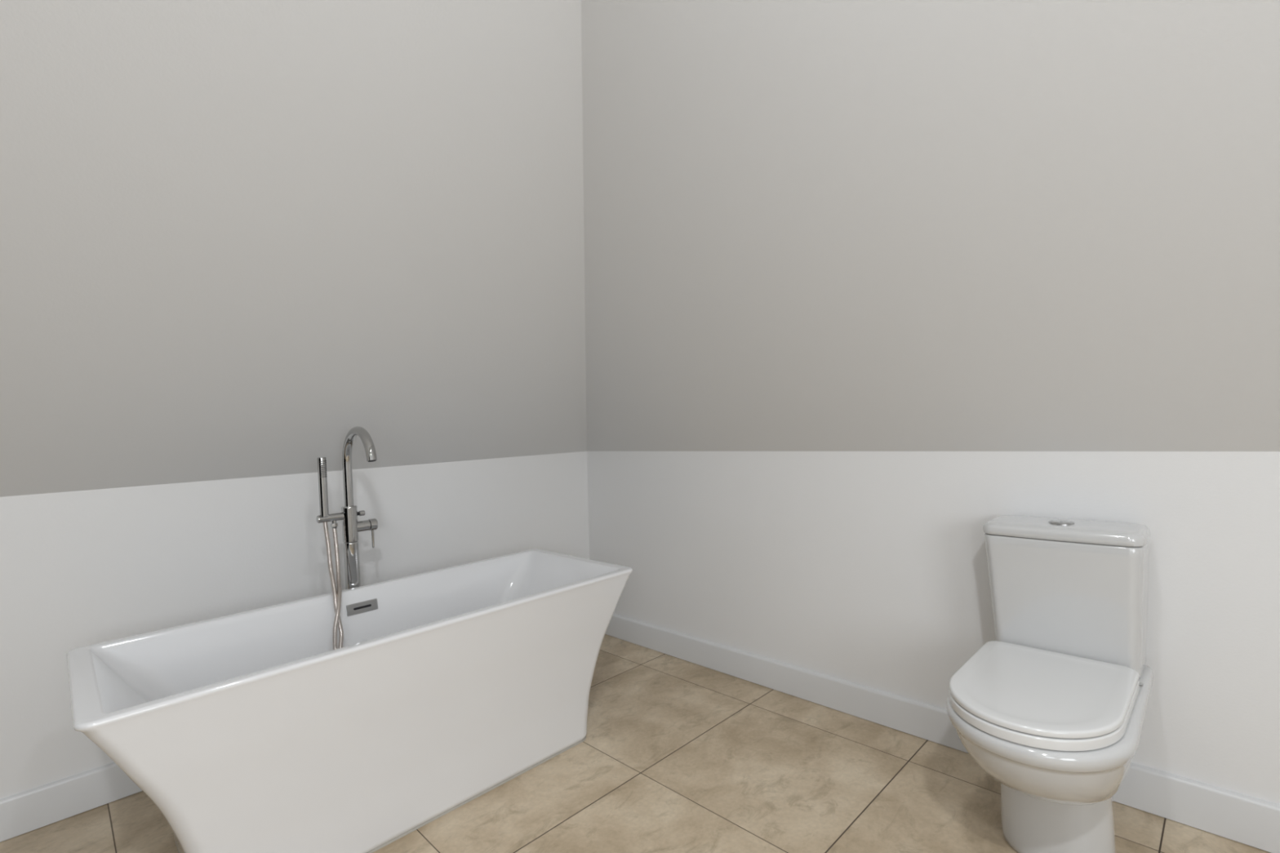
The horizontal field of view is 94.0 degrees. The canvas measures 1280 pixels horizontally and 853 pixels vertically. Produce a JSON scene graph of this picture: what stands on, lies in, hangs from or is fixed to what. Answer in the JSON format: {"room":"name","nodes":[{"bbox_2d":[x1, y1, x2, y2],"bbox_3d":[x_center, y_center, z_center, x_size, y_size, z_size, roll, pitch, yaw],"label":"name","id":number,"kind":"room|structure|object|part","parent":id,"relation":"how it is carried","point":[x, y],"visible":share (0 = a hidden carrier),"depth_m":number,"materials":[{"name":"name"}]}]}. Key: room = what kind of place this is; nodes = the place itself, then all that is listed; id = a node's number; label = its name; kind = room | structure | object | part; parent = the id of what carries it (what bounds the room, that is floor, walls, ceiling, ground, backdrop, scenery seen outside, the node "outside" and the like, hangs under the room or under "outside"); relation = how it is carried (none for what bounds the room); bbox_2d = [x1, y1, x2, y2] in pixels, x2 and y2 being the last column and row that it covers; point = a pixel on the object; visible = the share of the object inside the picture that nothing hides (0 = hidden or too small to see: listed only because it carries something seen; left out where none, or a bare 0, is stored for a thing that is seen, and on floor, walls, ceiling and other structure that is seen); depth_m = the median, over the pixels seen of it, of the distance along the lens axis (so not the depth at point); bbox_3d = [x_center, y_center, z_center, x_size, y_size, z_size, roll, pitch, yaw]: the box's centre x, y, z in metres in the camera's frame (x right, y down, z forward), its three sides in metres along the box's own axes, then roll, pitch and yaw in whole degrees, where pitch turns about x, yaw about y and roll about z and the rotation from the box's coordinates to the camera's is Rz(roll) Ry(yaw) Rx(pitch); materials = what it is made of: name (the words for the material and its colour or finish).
{"room":"bathroom","nodes":[
{"label":"bathroom","id":0,"kind":"room"},
{"bbox_2d":[0,0,586,497],"bbox_3d":[-1.195,-0.678,1.300,3.988,1.728,1.754,-3,0,-45],"label":"wall","id":1,"kind":"structure","parent":0,"point":[238,238],"depth_m":1.63,"materials":[{"name":"paint"}]},
{"bbox_2d":[0,451,589,799],"bbox_3d":[-1.723,0.684,1.900,3.988,0.994,0.120,-3,0,-45],"label":"wall","id":2,"kind":"structure","parent":0,"point":[78,568],"depth_m":2.04,"materials":[{"name":"paint"}]},
{"bbox_2d":[0,762,142,842],"bbox_3d":[-1.680,1.121,1.865,3.968,0.118,0.026,-3,0,-45],"label":"baseboard","id":3,"kind":"structure","parent":2,"relation":"attached to","point":[24,812],"depth_m":1.79,"materials":[{"name":"white paint"}]},
{"bbox_2d":[0,634,1270,852],"bbox_3d":[-0.074,1.163,0.260,4.176,0.100,4.741,-3,0,-45],"label":"floor","id":4,"kind":"structure","parent":0,"point":[676,755],"depth_m":1.77,"materials":[{"name":"beige tile"}]},
{"bbox_2d":[315,426,377,649],"bbox_3d":[-1.002,0.574,2.069,0.198,1.146,0.287,-3,0,-26],"label":"faucet","id":5,"kind":"object","parent":4,"relation":"on","point":[351,527],"visible":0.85,"depth_m":2.11,"materials":[{"name":"silver metal"}]},
{"bbox_3d":[-0.974,0.142,2.071,0.032,0.286,0.267,-3,0,-45],"label":"spout","id":6,"kind":"part","parent":5,"relation":"part of","materials":[{"name":"silver metal"}]},
{"bbox_3d":[-1.019,0.318,2.185,0.019,0.020,0.020,-3,0,-45],"label":"diverter knob","id":7,"kind":"part","parent":5,"relation":"part of","materials":[{"name":"silver metal"}]},
{"bbox_3d":[-1.019,0.365,2.184,0.050,0.039,0.039,-3,0,-45],"label":"handle","id":8,"kind":"part","parent":5,"relation":"part of","materials":[{"name":"silver metal"}]},
{"bbox_3d":[-0.989,0.414,2.211,0.009,0.071,0.009,-3,0,0],"label":"lever","id":9,"kind":"part","parent":5,"relation":"part of","materials":[{"name":"silver metal"}]},
{"bbox_2d":[66,548,632,852],"bbox_3d":[-0.765,0.849,1.912,1.518,0.575,0.641,-3,0,-45],"label":"bathtub","id":10,"kind":"object","parent":4,"relation":"on","point":[247,731],"visible":1,"depth_m":1.66,"materials":[{"name":"white ceramic"}]},
{"bbox_2d":[946,515,1153,852],"bbox_3d":[1.011,0.663,1.474,0.685,0.788,0.366,-3,0,-45],"label":"toilet","id":11,"kind":"object","parent":4,"relation":"on","point":[1053,709],"visible":1,"depth_m":1.47,"materials":[{"name":"white ceramic"}]},
{"bbox_3d":[0.939,0.636,1.409,0.479,0.022,0.334,-3,0,-45],"label":"seat","id":12,"kind":"part","parent":11,"relation":"part of","materials":[{"name":"plastic"}]},
{"bbox_3d":[0.942,0.615,1.414,0.485,0.015,0.333,-3,0,-45],"label":"lid","id":13,"kind":"part","parent":11,"relation":"part of","materials":[{"name":"plastic"}]},
{"bbox_3d":[1.149,0.262,1.647,0.043,0.002,0.020,-3,0,-45],"label":"half flush plate","id":14,"kind":"part","parent":11,"relation":"part of","materials":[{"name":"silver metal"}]},
{"bbox_3d":[1.165,0.261,1.630,0.043,0.002,0.020,-3,0,-45],"label":"full flush plate","id":15,"kind":"part","parent":11,"relation":"part of","materials":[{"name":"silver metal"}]},
{"bbox_3d":[1.165,0.282,1.646,0.194,0.034,0.360,-3,0,-45],"label":"cistern lid","id":16,"kind":"part","parent":11,"relation":"part of","materials":[{"name":"white ceramic"}]},
{"bbox_2d":[581,0,1279,451],"bbox_3d":[0.836,-0.772,1.229,1.402,1.728,4.521,-3,0,-45],"label":"wall","id":17,"kind":"structure","parent":0,"point":[810,225],"depth_m":1.51,"materials":[{"name":"paint"}]},
{"bbox_2d":[586,451,1279,804],"bbox_3d":[1.349,0.554,1.698,0.112,0.972,4.541,-3,0,-45],"label":"wall","id":18,"kind":"structure","parent":0,"point":[869,569],"depth_m":2.00,"materials":[{"name":"paint"}]},
{"bbox_2d":[604,613,1279,852],"bbox_3d":[1.330,0.982,1.656,0.026,0.118,4.533,-3,0,-45],"label":"baseboard","id":19,"kind":"structure","parent":18,"relation":"attached to","point":[1254,822],"depth_m":2.04,"materials":[{"name":"white paint"}]}
]}

